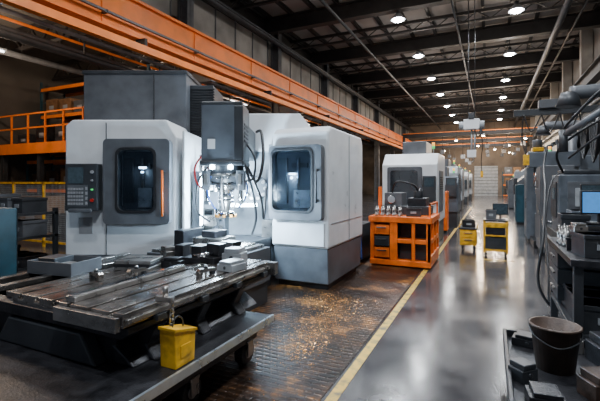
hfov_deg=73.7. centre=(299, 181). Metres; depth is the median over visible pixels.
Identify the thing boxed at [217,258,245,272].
block
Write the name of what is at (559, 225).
holder
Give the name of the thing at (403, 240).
workstation
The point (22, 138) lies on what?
storage box
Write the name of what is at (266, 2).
roof truss
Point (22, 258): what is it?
bin
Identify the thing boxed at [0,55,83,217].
wall
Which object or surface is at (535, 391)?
iron casting
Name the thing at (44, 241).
mesh fence
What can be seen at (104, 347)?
table
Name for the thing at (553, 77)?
roof beam
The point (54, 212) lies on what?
storage rack
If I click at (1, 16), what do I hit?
pipe
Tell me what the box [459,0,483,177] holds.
hoist
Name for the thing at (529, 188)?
tall cabinet
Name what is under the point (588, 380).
iron casting
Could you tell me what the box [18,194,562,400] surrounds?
floor
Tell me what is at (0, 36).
pipe
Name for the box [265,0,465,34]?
roof beam
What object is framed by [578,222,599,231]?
equipment case
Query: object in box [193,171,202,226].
work lamp
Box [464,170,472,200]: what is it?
machining center
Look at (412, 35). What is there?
roof purlin
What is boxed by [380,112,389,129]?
wall panel
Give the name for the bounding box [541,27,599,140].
wall
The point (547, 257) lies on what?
hose
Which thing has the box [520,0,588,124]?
pipe
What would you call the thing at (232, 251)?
block
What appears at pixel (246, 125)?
vent grille
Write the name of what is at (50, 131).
storage box
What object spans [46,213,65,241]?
crate
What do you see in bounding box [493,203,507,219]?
monitor
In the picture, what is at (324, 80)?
steel column
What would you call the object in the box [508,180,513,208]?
tall cabinet
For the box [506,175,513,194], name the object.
machining center
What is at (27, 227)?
bin
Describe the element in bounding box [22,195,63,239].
crate
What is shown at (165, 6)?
wall panel
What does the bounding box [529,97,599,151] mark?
pipe
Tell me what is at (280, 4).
roof purlin
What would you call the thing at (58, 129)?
storage box
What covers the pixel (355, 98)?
steel column
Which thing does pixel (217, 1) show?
pipe
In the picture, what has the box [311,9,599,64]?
roof beam
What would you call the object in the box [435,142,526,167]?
frame
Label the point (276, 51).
steel column
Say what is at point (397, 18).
lamp
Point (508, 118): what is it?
roof truss
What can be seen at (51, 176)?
storage box
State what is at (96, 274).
clamp
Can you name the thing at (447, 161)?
machining center
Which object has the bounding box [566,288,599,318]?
bin
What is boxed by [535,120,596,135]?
duct
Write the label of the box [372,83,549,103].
roof truss
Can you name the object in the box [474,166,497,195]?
door
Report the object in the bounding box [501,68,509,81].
lamp
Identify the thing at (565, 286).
bin
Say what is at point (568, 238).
box
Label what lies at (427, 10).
roof purlin
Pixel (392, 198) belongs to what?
fixture
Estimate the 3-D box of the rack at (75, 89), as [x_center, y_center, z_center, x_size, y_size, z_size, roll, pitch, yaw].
[-9.131,-2.710,16.219,2.790,2.700,1.070,0,0,25]
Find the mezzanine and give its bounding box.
[0,106,83,194]
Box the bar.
[66,264,185,302]
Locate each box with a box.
[18,134,35,143]
[32,174,45,188]
[36,124,54,142]
[46,99,59,114]
[46,171,60,188]
[55,123,65,140]
[59,98,79,112]
[60,168,64,188]
[73,99,83,111]
[504,167,511,173]
[513,167,520,173]
[565,236,570,249]
[570,231,599,258]
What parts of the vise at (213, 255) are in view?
screw handle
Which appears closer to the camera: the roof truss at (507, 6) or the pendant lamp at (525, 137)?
the roof truss at (507, 6)
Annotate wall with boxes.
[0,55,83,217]
[172,0,352,110]
[362,117,529,195]
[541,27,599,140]
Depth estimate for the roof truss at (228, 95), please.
20.49 m
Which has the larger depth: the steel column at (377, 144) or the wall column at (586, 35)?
the steel column at (377, 144)
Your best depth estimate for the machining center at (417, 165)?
10.48 m
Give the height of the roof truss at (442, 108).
0.460 m
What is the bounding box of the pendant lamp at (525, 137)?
[523,85,526,138]
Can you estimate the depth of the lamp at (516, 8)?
14.19 m
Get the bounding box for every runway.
[0,0,402,149]
[31,0,411,146]
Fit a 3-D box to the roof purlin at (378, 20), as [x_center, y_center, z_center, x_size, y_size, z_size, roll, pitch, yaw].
[5.909,-7.020,22.655,0.120,0.160,54.000,0,0,25]
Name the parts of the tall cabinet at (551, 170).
door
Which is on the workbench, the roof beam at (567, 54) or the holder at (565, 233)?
the holder at (565, 233)
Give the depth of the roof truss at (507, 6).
16.68 m
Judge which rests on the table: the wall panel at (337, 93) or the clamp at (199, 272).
the clamp at (199, 272)
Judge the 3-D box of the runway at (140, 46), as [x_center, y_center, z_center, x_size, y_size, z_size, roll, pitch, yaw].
[3.145,-3.200,23.968,0.440,0.400,54.000,0,0,25]
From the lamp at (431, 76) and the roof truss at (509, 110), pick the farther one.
the roof truss at (509, 110)
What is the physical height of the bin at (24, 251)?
0.159 m
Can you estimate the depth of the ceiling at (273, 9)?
19.01 m
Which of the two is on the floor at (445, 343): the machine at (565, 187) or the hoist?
the machine at (565, 187)
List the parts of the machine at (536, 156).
motor, radial arm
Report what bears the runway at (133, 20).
on the steel column
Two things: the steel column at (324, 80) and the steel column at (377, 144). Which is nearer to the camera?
the steel column at (324, 80)
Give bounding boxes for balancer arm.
[555,90,599,172]
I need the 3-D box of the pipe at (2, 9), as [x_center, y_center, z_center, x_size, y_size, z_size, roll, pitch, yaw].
[-1.386,-4.155,20.861,0.118,0.429,43.500,0,0,25]
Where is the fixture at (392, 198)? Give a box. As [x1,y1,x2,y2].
[378,181,432,215]
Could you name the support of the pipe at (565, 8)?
hanging from the roof beam
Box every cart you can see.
[459,223,477,249]
[483,218,508,257]
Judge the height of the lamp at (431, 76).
1.060 m
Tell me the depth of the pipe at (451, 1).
17.85 m
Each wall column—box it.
[530,117,534,134]
[535,116,540,139]
[542,97,548,146]
[550,82,557,139]
[562,61,571,129]
[579,28,592,140]
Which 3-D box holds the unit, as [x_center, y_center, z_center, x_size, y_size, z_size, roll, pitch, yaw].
[0.886,0.941,8.423,1.174,1.319,1.023,0,0,25]
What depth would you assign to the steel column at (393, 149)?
39.88 m
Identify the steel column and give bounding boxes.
[178,0,214,83]
[271,34,297,113]
[321,64,342,128]
[353,84,370,138]
[373,100,389,200]
[390,118,402,154]
[402,126,405,153]
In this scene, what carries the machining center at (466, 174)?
on the floor at (445, 343)
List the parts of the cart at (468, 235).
drawer, drawer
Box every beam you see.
[208,0,411,127]
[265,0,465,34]
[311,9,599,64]
[342,46,578,85]
[364,72,561,99]
[380,88,549,109]
[392,100,538,117]
[402,111,534,124]
[526,55,599,146]
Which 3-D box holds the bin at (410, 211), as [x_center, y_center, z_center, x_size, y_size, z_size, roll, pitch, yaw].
[2.149,0.570,7.557,0.276,0.160,0.220,0,0,20]
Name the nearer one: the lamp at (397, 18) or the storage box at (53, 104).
the lamp at (397, 18)
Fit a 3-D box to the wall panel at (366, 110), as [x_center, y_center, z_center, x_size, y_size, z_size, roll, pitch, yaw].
[5.194,-5.515,31.851,0.080,1.630,5.100,0,0,25]
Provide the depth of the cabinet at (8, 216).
4.83 m
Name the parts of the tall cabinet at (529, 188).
door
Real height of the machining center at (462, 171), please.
2.650 m
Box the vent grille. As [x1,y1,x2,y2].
[244,121,248,144]
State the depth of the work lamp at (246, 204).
6.05 m
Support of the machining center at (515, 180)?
on the floor at (445, 343)
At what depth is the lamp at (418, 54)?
19.30 m
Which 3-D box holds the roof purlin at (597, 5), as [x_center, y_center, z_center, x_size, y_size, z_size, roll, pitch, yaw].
[13.352,-7.020,19.121,0.120,0.160,54.000,0,0,25]
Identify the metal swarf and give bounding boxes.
[239,289,381,400]
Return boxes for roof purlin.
[243,0,412,124]
[276,1,421,124]
[302,0,430,123]
[332,0,428,109]
[361,0,444,115]
[400,12,454,115]
[424,7,465,114]
[453,2,476,113]
[481,0,487,120]
[498,0,513,112]
[507,3,542,118]
[529,3,599,117]
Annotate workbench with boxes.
[547,237,599,339]
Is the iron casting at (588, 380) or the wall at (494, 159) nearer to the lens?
the iron casting at (588, 380)
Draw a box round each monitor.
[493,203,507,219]
[580,184,599,190]
[580,191,599,224]
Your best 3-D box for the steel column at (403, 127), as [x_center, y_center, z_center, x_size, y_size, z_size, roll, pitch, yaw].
[12.143,-2.750,45.157,1.360,8.700,0.480,0,0,25]
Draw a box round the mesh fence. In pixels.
[0,182,65,246]
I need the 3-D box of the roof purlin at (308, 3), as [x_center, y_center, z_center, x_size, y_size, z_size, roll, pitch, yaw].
[4.048,-7.020,23.539,0.120,0.160,54.000,0,0,25]
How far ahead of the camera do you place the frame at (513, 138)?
35.75 m
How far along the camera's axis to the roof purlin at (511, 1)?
19.63 m
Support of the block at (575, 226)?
on the box at (583, 244)
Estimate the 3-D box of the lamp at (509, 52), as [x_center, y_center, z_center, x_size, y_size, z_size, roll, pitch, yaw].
[10.033,-6.570,19.147,0.540,1.060,0.540,0,0,25]
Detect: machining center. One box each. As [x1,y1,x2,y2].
[65,70,361,310]
[382,141,444,240]
[445,159,460,175]
[445,167,460,227]
[451,164,463,210]
[460,167,468,204]
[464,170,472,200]
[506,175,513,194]
[513,176,523,200]
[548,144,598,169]
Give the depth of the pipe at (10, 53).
13.73 m
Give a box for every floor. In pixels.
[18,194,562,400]
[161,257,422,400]
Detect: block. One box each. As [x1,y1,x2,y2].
[160,245,174,257]
[161,256,184,267]
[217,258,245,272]
[222,246,247,261]
[569,222,587,231]
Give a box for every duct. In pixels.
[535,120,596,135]
[555,84,599,108]
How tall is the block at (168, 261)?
0.100 m
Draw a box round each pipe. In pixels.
[0,6,373,140]
[0,15,369,141]
[0,24,320,126]
[0,28,372,146]
[0,36,260,113]
[0,49,83,75]
[207,0,412,131]
[214,0,414,131]
[319,0,440,128]
[450,0,476,117]
[513,0,572,126]
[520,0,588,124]
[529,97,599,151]
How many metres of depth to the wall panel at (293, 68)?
20.92 m
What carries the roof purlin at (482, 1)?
attached to the ceiling at (273, 9)
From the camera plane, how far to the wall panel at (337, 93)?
26.51 m
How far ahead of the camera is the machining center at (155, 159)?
5.72 m
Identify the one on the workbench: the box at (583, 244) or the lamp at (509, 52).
the box at (583, 244)
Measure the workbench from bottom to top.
0.940 m
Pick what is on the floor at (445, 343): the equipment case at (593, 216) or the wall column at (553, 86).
the wall column at (553, 86)
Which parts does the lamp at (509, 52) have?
lamp shade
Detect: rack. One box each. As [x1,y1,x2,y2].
[17,207,57,273]
[26,154,65,194]
[40,82,83,124]
[502,172,513,196]
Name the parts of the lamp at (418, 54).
lamp shade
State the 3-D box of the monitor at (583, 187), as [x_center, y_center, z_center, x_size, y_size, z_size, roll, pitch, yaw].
[3.874,0.200,5.245,0.340,0.340,0.140,0,0,20]
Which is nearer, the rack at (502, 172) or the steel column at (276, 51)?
the steel column at (276, 51)
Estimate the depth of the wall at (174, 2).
18.00 m
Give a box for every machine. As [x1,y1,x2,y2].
[527,136,580,248]
[542,169,599,265]
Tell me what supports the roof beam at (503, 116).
attached to the beam at (248, 13)
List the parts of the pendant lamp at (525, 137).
rod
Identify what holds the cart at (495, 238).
on the floor at (445, 343)
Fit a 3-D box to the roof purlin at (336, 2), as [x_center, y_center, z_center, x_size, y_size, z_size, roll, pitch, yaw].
[4.979,-7.020,23.097,0.120,0.160,54.000,0,0,25]
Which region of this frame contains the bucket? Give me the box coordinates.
[529,316,582,375]
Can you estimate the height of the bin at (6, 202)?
0.223 m
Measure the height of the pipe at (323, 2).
0.239 m
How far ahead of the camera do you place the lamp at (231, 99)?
19.86 m
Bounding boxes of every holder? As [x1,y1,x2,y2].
[556,224,560,242]
[558,226,564,245]
[562,227,568,246]
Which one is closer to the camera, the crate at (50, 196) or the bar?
the bar
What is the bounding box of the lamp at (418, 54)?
[413,35,423,57]
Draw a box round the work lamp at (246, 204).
[231,202,257,206]
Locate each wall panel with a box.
[140,0,171,16]
[194,0,268,65]
[282,49,319,92]
[329,79,351,109]
[359,98,373,120]
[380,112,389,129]
[395,121,401,135]
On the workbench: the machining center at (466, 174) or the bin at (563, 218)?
the bin at (563, 218)
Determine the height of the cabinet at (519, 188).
1.500 m
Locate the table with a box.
[0,253,277,400]
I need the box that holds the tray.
[27,254,100,276]
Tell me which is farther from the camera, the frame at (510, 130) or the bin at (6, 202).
the frame at (510, 130)
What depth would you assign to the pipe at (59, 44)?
12.62 m
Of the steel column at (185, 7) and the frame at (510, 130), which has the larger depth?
the frame at (510, 130)
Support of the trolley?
on the floor at (445, 343)
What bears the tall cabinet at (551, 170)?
on the floor at (445, 343)
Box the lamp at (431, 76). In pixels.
[427,63,435,79]
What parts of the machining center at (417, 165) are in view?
door, control panel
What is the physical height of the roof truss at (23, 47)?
0.750 m
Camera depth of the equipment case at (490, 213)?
8.53 m
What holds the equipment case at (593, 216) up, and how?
on the tool cart
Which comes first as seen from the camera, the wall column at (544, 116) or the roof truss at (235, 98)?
the roof truss at (235, 98)
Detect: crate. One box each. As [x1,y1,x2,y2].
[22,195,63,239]
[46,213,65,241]
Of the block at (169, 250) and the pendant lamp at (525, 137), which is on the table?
the block at (169, 250)
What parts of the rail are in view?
rail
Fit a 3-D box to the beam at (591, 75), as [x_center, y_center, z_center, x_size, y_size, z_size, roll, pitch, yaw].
[13.063,-4.075,19.258,0.300,0.550,54.000,0,0,25]
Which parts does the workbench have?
drawer, drawer, drawer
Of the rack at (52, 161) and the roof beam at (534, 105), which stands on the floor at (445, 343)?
the rack at (52, 161)
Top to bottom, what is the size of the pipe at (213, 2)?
0.359 m
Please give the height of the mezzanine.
4.050 m
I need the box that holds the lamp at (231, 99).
[229,88,247,104]
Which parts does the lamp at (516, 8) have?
bulb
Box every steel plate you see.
[113,255,162,264]
[113,259,162,267]
[114,263,160,271]
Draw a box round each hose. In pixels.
[536,145,558,310]
[545,173,559,301]
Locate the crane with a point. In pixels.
(546, 106)
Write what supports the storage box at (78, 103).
on the rack at (75, 89)
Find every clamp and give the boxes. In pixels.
[89,269,103,280]
[126,265,145,277]
[196,265,214,277]
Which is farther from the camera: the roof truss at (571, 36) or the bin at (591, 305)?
the roof truss at (571, 36)
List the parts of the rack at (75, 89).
upright frame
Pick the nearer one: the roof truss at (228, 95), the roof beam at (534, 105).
the roof truss at (228, 95)
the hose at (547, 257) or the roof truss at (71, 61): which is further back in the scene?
the roof truss at (71, 61)
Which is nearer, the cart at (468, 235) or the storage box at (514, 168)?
the cart at (468, 235)
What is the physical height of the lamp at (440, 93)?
1.060 m
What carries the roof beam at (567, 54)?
attached to the beam at (248, 13)
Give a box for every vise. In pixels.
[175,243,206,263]
[193,240,240,263]
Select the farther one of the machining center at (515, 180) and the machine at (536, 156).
the machining center at (515, 180)
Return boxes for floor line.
[325,208,470,400]
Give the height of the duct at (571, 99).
3.324 m
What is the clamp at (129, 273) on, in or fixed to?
on the table
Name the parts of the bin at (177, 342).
lid, handle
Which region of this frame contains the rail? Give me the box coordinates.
[544,106,599,168]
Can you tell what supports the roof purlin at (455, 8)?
attached to the ceiling at (273, 9)
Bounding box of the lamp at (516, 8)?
[508,0,524,13]
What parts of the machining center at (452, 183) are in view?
control panel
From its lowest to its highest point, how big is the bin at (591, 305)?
0.240 m
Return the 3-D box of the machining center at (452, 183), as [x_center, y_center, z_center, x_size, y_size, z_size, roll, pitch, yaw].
[5.044,0.525,14.793,1.622,2.150,1.746,0,0,25]
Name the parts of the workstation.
drawer, drawer, drawer, frame, guard rail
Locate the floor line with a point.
(348, 376)
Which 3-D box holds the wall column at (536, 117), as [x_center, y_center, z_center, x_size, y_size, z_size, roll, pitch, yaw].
[21.583,-2.750,36.246,0.600,8.700,0.560,0,0,25]
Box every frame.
[403,127,540,158]
[415,136,532,161]
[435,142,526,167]
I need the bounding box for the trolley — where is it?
[503,328,596,400]
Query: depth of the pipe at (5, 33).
11.46 m
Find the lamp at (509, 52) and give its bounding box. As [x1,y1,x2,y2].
[503,40,515,55]
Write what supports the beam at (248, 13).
attached to the steel column
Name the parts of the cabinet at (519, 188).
door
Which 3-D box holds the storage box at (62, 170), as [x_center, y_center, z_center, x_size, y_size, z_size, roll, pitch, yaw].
[-8.528,-0.125,15.261,0.716,0.770,0.820,0,0,27]
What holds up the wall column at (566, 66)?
on the floor at (445, 343)
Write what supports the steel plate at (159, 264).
on the table
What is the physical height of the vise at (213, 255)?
0.180 m
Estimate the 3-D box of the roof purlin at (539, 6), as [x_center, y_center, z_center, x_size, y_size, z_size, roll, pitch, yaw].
[11.492,-7.020,20.005,0.120,0.160,54.000,0,0,25]
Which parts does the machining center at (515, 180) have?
control panel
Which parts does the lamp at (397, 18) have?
bulb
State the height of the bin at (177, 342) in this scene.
0.315 m
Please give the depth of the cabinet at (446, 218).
12.46 m
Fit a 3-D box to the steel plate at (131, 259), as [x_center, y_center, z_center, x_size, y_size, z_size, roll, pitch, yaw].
[-1.570,0.760,3.908,0.360,0.030,0.300,0,0,5]
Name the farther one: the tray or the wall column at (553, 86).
the wall column at (553, 86)
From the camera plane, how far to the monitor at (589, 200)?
4.08 m
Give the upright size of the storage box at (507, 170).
0.739 m
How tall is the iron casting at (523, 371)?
0.120 m
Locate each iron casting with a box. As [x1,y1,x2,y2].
[508,357,537,384]
[512,330,532,348]
[524,381,566,400]
[577,366,599,400]
[578,339,583,353]
[585,331,599,365]
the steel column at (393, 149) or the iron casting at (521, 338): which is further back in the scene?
the steel column at (393, 149)
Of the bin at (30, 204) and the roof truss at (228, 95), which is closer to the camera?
the bin at (30, 204)
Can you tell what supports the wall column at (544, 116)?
on the floor at (445, 343)
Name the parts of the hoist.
chain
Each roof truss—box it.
[0,20,88,55]
[52,48,164,80]
[214,83,251,97]
[229,95,270,106]
[230,0,284,10]
[290,0,599,50]
[329,34,578,74]
[353,63,561,91]
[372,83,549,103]
[386,98,541,113]
[397,110,512,120]
[406,118,529,126]
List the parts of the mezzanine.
post, post, handrail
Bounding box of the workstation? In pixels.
[369,181,439,268]
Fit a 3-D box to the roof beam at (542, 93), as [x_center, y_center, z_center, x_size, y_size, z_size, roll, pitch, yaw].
[12.845,-6.680,32.646,13.200,0.640,0.340,0,0,25]
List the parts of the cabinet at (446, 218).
door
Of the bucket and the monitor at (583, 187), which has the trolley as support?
the bucket
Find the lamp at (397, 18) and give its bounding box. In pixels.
[391,12,404,22]
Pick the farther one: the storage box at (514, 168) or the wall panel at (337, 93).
the storage box at (514, 168)
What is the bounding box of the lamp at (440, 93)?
[437,80,443,95]
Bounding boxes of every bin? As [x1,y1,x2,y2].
[0,193,20,196]
[0,197,27,207]
[11,197,47,212]
[18,219,47,236]
[18,250,32,254]
[18,252,47,267]
[158,315,196,369]
[406,207,421,216]
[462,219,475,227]
[557,213,590,231]
[561,284,599,308]
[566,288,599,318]
[572,296,599,333]
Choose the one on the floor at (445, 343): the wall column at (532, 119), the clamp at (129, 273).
the wall column at (532, 119)
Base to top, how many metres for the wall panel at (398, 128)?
1.630 m
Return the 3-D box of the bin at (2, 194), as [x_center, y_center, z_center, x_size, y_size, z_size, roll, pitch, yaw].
[-4.710,0.324,6.353,0.276,0.273,0.380,0,0,23]
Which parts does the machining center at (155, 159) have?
control panel, rating plate, panel, door, handle, guide rod, door, panel, handle, panel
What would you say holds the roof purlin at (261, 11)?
attached to the ceiling at (273, 9)
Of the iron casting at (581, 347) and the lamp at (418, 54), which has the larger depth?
the lamp at (418, 54)
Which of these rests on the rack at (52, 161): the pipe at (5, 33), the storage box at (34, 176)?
the storage box at (34, 176)
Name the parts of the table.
chain, edge rail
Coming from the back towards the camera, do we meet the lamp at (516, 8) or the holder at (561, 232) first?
the lamp at (516, 8)
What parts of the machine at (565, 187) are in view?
control panel, access door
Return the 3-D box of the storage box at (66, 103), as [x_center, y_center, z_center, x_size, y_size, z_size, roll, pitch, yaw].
[-9.129,-3.001,16.211,0.716,0.601,0.820,0,0,26]
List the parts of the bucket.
handle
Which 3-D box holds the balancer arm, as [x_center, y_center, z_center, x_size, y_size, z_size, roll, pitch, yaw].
[4.351,0.101,5.332,0.646,2.999,2.043,0,0,-26]
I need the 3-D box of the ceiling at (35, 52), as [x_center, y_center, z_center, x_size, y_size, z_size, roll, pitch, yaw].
[-1.835,-5.175,26.443,8.000,0.150,54.200,0,0,25]
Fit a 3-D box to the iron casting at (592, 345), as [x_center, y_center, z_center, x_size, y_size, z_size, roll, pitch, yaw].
[2.275,1.230,2.927,0.250,0.200,0.210,0,0,8]
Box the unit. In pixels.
[360,221,369,261]
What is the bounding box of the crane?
[513,98,599,164]
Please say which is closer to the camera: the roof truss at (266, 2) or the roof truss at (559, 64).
the roof truss at (266, 2)
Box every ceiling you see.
[0,3,373,141]
[240,0,599,118]
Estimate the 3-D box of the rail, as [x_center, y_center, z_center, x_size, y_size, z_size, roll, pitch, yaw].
[7.191,0.040,10.301,0.405,3.120,12.020,0,0,25]
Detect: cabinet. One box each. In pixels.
[0,207,16,276]
[444,191,448,232]
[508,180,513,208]
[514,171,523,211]
[515,184,523,224]
[524,167,535,241]
[536,165,574,255]
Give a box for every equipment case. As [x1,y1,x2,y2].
[485,209,496,219]
[566,209,596,221]
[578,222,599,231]
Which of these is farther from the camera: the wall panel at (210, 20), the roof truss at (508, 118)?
the roof truss at (508, 118)

